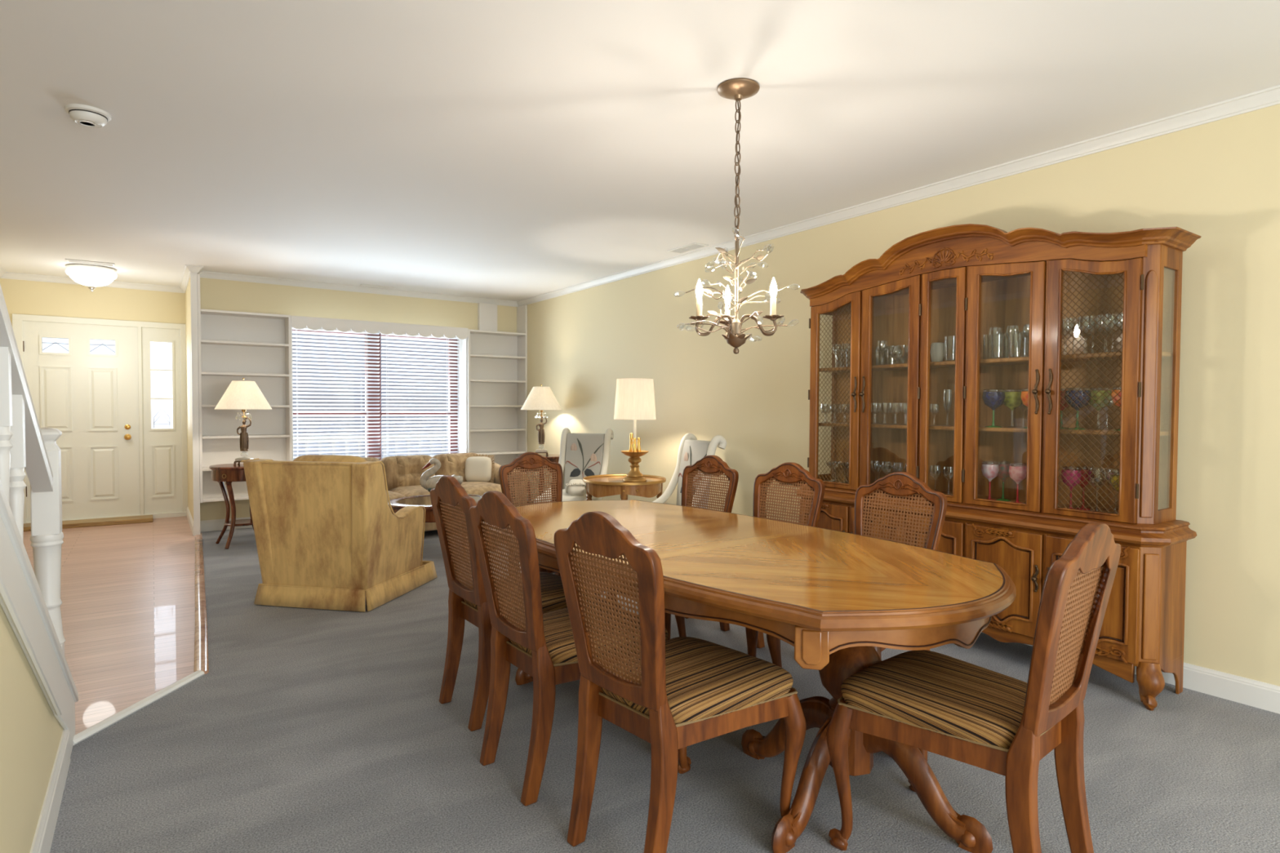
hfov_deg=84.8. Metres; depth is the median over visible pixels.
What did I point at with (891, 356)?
brandy snifter
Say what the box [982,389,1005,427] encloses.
wine glass
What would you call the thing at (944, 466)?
wine glass
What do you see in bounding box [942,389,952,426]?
champagne flute
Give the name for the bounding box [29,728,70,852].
baseboard
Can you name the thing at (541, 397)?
table lamp
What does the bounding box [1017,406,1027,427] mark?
wine glass
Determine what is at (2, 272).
crown molding
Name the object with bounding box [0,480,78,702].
cap
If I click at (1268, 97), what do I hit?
crown molding
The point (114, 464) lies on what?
door
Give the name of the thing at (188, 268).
crown molding
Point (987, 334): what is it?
tumbler
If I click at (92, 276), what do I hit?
ceiling light
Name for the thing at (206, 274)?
crown molding
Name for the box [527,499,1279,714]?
baseboard
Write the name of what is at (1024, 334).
wine glass
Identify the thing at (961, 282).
china cabinet
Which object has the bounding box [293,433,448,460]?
porch railing
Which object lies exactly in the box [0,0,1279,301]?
ceiling
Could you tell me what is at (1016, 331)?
tumbler
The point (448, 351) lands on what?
window blind
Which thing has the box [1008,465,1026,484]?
bowl
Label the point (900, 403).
juice glass
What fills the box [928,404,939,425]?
goblet
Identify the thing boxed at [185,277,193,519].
wall
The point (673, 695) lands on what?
dining chair
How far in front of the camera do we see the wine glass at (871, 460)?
4.02 m
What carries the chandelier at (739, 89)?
hanging from the ceiling
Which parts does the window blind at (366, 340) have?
ladder cord, ladder cord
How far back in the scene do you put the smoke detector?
2.95 m
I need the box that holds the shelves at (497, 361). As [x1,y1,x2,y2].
[466,305,527,465]
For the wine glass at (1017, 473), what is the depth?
3.30 m
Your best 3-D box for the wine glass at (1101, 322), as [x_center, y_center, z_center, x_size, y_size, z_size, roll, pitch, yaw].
[2.038,-0.407,3.153,0.072,0.175,0.072,-1,2,-35]
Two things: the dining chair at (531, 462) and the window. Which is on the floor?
the dining chair at (531, 462)
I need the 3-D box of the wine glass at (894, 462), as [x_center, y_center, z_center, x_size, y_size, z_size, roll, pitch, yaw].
[1.440,0.275,3.903,0.061,0.149,0.061,-1,2,-35]
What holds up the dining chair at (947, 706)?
on the floor
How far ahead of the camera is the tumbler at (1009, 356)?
3.31 m
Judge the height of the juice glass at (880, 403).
0.121 m
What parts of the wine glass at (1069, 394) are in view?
stem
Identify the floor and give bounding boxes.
[23,515,1279,852]
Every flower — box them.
[570,443,577,450]
[590,453,596,461]
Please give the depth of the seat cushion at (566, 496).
5.96 m
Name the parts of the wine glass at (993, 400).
stem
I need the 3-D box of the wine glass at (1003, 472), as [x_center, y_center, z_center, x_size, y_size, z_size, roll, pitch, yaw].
[1.788,0.267,3.448,0.079,0.193,0.079,-1,2,-35]
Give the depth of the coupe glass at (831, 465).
4.35 m
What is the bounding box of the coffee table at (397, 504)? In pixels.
[387,493,483,555]
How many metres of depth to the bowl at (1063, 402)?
3.18 m
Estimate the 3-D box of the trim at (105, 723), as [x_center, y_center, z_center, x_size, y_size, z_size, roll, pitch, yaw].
[-1.968,1.098,2.770,0.044,0.026,0.648,0,2,5]
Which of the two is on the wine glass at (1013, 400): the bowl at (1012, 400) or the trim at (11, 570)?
the bowl at (1012, 400)
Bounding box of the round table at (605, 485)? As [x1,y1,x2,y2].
[582,474,666,500]
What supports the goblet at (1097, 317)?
on the china cabinet
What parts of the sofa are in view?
seat, arm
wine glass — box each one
[870,460,881,474]
[881,461,892,475]
[893,462,904,472]
[929,465,942,489]
[942,466,953,495]
[981,461,999,500]
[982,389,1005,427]
[987,327,1002,343]
[995,460,1012,501]
[1001,389,1022,427]
[1005,325,1020,355]
[1008,462,1026,503]
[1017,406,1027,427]
[1020,388,1027,428]
[1022,324,1029,341]
[1059,388,1074,428]
[1061,466,1081,509]
[1064,317,1083,354]
[1064,387,1091,429]
[1074,466,1093,510]
[1084,315,1102,349]
[1085,387,1111,430]
[1087,466,1108,512]
[1100,404,1115,430]
[1103,313,1123,351]
[1106,468,1118,513]
[1109,471,1119,514]
[1111,386,1121,431]
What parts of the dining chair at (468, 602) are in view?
leg, cane panel, frame, leg, seat frame, seat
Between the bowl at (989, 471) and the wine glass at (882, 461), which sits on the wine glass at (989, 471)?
the bowl at (989, 471)
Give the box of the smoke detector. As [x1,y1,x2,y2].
[64,103,111,128]
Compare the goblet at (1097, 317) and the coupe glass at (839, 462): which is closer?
the goblet at (1097, 317)
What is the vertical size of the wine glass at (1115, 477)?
0.185 m
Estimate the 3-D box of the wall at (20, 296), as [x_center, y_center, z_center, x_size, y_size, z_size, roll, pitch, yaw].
[-5.519,-0.249,7.119,1.612,2.440,0.140,-1,2,-35]
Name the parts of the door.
sill, knob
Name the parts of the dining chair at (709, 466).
leg, cane panel, frame, leg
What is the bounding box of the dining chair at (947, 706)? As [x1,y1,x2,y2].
[826,522,1120,852]
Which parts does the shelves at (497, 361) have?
panel, panel, shelf, shelf, shelf, shelf, shelf, shelf, panel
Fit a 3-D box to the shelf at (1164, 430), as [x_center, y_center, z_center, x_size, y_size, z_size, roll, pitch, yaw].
[1.655,0.008,3.631,0.217,0.020,1.770,-1,2,-35]
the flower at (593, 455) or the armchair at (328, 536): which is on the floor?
the armchair at (328, 536)
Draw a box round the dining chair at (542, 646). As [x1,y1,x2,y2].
[469,490,668,805]
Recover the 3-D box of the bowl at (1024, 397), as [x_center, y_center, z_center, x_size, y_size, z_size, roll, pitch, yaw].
[1.831,-0.119,3.264,0.103,0.088,0.103,-1,2,-35]
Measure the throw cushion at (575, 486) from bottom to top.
0.170 m
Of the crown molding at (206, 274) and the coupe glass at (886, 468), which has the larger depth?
the crown molding at (206, 274)
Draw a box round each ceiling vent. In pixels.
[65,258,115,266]
[360,284,395,288]
[667,242,708,253]
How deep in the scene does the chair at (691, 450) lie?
5.26 m
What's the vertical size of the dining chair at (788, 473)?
0.940 m
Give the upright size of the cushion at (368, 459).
0.372 m
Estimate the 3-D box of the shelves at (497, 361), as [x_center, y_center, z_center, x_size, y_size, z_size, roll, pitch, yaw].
[-1.687,-0.380,8.117,0.720,2.080,0.239,-1,2,-35]
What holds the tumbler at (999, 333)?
on the china cabinet
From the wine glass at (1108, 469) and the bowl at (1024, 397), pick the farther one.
the bowl at (1024, 397)
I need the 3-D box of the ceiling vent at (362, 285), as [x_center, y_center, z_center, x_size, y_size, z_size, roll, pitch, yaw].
[-2.730,-1.458,7.296,0.340,0.009,0.100,-1,2,-35]
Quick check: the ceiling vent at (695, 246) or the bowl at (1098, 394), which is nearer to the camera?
the bowl at (1098, 394)
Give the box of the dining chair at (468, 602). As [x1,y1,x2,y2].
[430,475,593,731]
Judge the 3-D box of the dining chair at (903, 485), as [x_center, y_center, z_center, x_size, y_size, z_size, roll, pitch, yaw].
[0.866,0.661,2.739,0.577,0.940,0.501,-1,2,-38]
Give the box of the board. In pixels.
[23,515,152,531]
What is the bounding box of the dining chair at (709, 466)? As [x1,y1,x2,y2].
[610,455,738,639]
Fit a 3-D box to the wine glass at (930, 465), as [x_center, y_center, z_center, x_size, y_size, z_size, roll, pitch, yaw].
[1.568,0.281,3.720,0.061,0.149,0.061,-1,2,-35]
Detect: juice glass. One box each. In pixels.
[839,404,849,423]
[871,403,880,424]
[879,403,891,424]
[889,403,901,424]
[899,403,906,425]
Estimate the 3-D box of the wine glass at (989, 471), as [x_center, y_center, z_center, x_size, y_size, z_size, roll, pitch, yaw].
[1.716,0.267,3.437,0.079,0.193,0.079,-1,2,-35]
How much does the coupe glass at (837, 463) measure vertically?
0.118 m
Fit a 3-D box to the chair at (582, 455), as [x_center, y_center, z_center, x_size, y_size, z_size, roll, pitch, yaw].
[-0.577,0.519,6.265,0.511,0.994,0.713,1,2,17]
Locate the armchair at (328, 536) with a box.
[240,454,437,612]
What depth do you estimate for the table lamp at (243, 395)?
5.91 m
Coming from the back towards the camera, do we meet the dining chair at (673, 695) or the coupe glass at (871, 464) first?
the coupe glass at (871, 464)
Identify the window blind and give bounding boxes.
[292,326,380,458]
[380,331,459,458]
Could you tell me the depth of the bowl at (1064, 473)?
3.11 m
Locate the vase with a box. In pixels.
[929,342,944,361]
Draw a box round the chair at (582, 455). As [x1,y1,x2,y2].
[533,427,613,503]
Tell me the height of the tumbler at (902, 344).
0.114 m
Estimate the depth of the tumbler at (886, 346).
4.01 m
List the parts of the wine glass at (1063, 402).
stem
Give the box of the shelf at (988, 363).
[819,351,1171,373]
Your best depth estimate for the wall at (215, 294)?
7.18 m
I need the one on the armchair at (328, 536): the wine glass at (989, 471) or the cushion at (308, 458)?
the cushion at (308, 458)
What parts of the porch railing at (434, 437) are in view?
rail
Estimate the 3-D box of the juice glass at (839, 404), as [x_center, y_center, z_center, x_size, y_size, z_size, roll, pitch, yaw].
[1.228,-0.077,4.201,0.062,0.115,0.062,-1,2,-35]
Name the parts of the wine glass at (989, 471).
stem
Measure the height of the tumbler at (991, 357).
0.114 m
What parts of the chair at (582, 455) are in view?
scroll arm, panel, embroidered stem, scroll arm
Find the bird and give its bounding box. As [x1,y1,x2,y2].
[419,457,462,493]
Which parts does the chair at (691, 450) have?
scroll arm, panel, embroidered stem, scroll arm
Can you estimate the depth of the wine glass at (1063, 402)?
3.19 m
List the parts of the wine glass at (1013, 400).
stem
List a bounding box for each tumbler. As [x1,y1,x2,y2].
[835,348,845,367]
[885,346,897,364]
[896,344,907,363]
[943,335,955,361]
[982,333,998,359]
[990,334,1004,358]
[998,333,1014,358]
[1008,333,1022,357]
[1014,331,1017,357]
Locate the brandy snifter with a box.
[889,346,904,364]
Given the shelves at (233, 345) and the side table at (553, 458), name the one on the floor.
the side table at (553, 458)
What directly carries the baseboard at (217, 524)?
attached to the wall at (215, 294)
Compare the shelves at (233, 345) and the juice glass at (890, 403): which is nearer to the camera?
the juice glass at (890, 403)
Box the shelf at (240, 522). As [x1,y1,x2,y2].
[223,519,253,526]
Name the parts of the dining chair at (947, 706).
leg, leg, seat, seat frame, leg, frame, leg, cane panel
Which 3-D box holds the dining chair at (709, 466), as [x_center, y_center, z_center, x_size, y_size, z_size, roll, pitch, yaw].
[0.188,0.632,3.698,0.577,0.940,0.501,-1,2,-40]
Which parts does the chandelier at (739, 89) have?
candle bulb, arm, candle bulb, arm, stem, cord, chain, arm, candle bulb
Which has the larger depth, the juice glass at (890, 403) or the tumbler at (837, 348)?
the tumbler at (837, 348)
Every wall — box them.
[0,278,185,325]
[0,604,62,852]
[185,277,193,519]
[200,277,516,520]
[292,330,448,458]
[526,103,1279,686]
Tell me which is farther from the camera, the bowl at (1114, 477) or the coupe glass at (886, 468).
the coupe glass at (886, 468)
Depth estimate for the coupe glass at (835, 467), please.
4.27 m
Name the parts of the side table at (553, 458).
leg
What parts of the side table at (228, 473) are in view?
leg, leg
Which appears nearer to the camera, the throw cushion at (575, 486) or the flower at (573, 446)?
the throw cushion at (575, 486)
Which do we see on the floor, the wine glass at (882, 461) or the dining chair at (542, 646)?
the dining chair at (542, 646)
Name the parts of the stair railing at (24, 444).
handrail, newel post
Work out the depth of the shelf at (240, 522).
5.95 m
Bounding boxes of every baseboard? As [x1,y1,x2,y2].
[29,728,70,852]
[186,506,194,536]
[200,516,252,532]
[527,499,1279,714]
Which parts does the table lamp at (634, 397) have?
turned stem, dish, lamp shade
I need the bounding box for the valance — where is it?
[290,315,467,339]
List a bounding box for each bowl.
[981,463,999,481]
[982,391,1005,409]
[995,463,1009,481]
[1003,391,1022,409]
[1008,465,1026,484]
[1020,391,1027,406]
[1060,391,1068,410]
[1061,469,1081,488]
[1064,390,1091,410]
[1075,468,1093,488]
[1088,390,1111,410]
[1109,474,1119,492]
[1111,390,1121,408]
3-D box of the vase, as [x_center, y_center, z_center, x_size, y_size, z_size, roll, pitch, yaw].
[1.571,-0.389,3.701,0.072,0.104,0.072,-1,2,-35]
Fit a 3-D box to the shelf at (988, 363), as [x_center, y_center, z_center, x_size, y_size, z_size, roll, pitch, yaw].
[1.657,-0.324,3.621,0.217,0.020,1.770,-1,2,-35]
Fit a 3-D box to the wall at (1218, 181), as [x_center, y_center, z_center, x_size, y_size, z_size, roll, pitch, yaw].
[1.522,-0.140,4.259,0.120,2.440,10.450,-1,2,-35]
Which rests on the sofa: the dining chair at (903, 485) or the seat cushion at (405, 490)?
the seat cushion at (405, 490)
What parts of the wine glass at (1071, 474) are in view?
stem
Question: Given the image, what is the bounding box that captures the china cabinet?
[795,223,1201,711]
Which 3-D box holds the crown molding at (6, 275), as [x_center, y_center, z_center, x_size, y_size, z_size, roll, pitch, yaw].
[-5.436,-1.439,7.025,1.470,0.056,0.050,-1,2,-35]
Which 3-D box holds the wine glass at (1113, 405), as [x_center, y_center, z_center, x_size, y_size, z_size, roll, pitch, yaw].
[2.073,-0.065,3.110,0.065,0.158,0.065,-1,2,-35]
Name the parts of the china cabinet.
moulding, panel, door, glass door, handle, handle, moulding, door, panel, glass door, moulding, panel, panel, glass panel, waist moulding, cornice, panel, moulding, door, glass door, handle, handle, handle, moulding, panel, door, glass door, canted panel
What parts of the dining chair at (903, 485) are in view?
leg, leg, cane panel, frame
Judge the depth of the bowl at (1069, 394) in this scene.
3.07 m
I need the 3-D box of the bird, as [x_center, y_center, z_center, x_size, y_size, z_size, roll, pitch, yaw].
[-1.596,0.427,5.623,0.353,0.344,0.180,0,2,5]
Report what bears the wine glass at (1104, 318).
on the china cabinet
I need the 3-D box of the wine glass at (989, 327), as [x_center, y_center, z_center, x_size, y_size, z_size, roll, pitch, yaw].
[1.748,-0.408,3.448,0.065,0.158,0.065,-1,2,-35]
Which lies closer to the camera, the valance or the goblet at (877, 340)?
the goblet at (877, 340)
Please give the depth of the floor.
2.39 m
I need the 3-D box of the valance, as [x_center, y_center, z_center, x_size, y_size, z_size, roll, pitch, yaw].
[-2.648,-1.020,7.293,1.782,0.128,0.020,-1,2,-35]
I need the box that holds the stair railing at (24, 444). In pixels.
[0,284,65,654]
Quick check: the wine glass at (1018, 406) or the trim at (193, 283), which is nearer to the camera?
the wine glass at (1018, 406)
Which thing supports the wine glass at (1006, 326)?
on the china cabinet
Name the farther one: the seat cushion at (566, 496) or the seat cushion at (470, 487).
the seat cushion at (470, 487)
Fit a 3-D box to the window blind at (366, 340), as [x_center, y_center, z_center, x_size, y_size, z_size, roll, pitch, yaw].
[-3.128,-0.299,7.225,0.862,1.435,0.055,-1,2,-35]
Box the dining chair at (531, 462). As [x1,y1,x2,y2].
[498,452,608,598]
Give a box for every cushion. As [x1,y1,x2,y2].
[293,454,366,462]
[361,457,382,464]
[380,454,435,490]
[386,490,405,510]
[389,484,430,497]
[431,452,477,481]
[461,481,502,494]
[462,453,494,483]
[540,488,602,503]
[564,479,586,495]
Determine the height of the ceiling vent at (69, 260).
0.009 m
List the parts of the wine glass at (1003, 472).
stem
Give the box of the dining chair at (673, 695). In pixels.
[553,511,806,852]
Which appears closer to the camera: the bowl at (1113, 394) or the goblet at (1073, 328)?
the bowl at (1113, 394)
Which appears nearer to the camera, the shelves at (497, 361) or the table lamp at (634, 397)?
the table lamp at (634, 397)
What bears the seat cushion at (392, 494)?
on the sofa
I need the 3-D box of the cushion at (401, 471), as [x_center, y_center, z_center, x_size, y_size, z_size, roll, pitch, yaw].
[-2.276,0.467,6.862,0.538,0.372,0.306,-1,2,-43]
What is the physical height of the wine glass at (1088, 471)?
0.192 m
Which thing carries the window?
in the wall at (215, 294)
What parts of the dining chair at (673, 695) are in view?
leg, cane panel, frame, leg, leg, seat frame, seat, leg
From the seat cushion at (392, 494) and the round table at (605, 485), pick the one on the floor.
the round table at (605, 485)
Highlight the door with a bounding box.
[12,313,187,523]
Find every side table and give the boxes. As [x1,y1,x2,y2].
[208,462,253,549]
[525,453,559,504]
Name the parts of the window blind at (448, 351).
ladder cord, ladder cord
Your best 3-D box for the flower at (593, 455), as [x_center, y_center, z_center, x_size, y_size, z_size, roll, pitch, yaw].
[-0.425,0.287,6.407,0.066,0.085,0.009,1,2,17]
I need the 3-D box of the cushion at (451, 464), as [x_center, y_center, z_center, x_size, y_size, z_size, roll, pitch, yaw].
[-1.890,0.459,7.221,0.538,0.372,0.306,-1,2,-43]
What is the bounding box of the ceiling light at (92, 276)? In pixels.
[65,263,117,292]
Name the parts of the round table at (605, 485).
leg, leg, leg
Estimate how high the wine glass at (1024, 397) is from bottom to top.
0.185 m
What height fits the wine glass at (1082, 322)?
0.175 m
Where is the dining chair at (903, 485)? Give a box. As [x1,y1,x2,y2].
[766,471,946,667]
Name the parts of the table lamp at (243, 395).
lamp shade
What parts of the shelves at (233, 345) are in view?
panel, shelf, shelf, shelf, shelf, shelf, shelf, shelf, panel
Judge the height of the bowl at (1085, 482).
0.086 m
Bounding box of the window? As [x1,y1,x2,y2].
[291,326,467,461]
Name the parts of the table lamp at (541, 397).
lamp shade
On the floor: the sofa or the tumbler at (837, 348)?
the sofa
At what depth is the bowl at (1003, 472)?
3.42 m
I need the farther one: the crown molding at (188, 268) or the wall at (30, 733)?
the crown molding at (188, 268)
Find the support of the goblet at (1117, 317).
on the china cabinet
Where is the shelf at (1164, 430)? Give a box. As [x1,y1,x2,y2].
[818,422,1169,435]
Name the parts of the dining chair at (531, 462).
leg, frame, cane panel, seat frame, leg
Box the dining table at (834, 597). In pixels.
[483,499,1016,852]
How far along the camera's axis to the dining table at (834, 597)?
2.02 m
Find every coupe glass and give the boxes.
[825,462,839,482]
[827,461,841,480]
[837,462,848,483]
[839,462,848,481]
[871,464,886,471]
[884,466,900,472]
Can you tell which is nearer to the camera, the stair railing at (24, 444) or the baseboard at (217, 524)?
the stair railing at (24, 444)
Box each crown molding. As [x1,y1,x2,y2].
[0,266,5,278]
[0,271,184,293]
[179,264,204,293]
[200,271,518,306]
[516,84,1279,306]
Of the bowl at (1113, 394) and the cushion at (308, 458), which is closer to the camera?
the bowl at (1113, 394)
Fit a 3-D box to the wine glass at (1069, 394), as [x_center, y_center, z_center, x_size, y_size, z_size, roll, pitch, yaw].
[1.941,-0.079,3.108,0.103,0.185,0.103,-1,2,-35]
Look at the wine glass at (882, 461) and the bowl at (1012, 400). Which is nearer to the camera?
the bowl at (1012, 400)
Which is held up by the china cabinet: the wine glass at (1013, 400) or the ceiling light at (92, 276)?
the wine glass at (1013, 400)
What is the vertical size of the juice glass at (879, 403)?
0.121 m
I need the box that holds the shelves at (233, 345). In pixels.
[196,273,292,502]
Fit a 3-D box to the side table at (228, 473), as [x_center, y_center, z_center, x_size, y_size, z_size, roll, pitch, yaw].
[-3.412,0.670,6.019,0.494,0.684,0.494,-1,2,-43]
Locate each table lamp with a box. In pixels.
[214,377,271,465]
[520,384,561,455]
[613,377,656,482]
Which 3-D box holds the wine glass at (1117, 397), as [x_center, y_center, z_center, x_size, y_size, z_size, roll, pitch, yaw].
[2.047,-0.074,2.956,0.103,0.185,0.103,-1,2,-35]
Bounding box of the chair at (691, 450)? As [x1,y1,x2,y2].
[652,432,726,508]
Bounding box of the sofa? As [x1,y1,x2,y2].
[361,452,528,531]
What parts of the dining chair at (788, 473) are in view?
leg, leg, leg, cane panel, frame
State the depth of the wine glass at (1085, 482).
3.12 m
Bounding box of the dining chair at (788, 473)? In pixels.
[674,462,825,657]
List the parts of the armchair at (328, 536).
welt cord, arm, welt cord, skirt panel, backrest, welt cord, arm, welt cord, skirt panel, skirt panel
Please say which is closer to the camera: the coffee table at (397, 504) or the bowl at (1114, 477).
the bowl at (1114, 477)
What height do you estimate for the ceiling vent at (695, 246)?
0.009 m
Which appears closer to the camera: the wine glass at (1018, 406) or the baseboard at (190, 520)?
the wine glass at (1018, 406)
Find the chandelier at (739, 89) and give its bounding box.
[673,77,799,354]
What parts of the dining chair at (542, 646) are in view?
leg, cane panel, frame, leg, seat frame, seat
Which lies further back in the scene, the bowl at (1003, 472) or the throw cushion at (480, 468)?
the throw cushion at (480, 468)
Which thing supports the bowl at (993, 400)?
on the wine glass at (993, 400)
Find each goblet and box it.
[876,340,888,364]
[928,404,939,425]
[1062,317,1075,355]
[1075,315,1096,354]
[1096,313,1115,352]
[1115,313,1122,351]
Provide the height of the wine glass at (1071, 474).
0.193 m
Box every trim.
[0,514,75,756]
[72,670,204,746]
[190,272,199,536]
[194,533,208,674]
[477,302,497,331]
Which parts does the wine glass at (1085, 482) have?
stem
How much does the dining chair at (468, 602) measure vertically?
0.940 m
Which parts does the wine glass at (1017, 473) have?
stem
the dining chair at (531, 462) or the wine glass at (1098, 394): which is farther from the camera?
the dining chair at (531, 462)
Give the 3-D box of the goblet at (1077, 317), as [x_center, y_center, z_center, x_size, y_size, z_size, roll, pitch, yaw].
[1.981,-0.403,3.113,0.075,0.169,0.075,-1,2,-35]

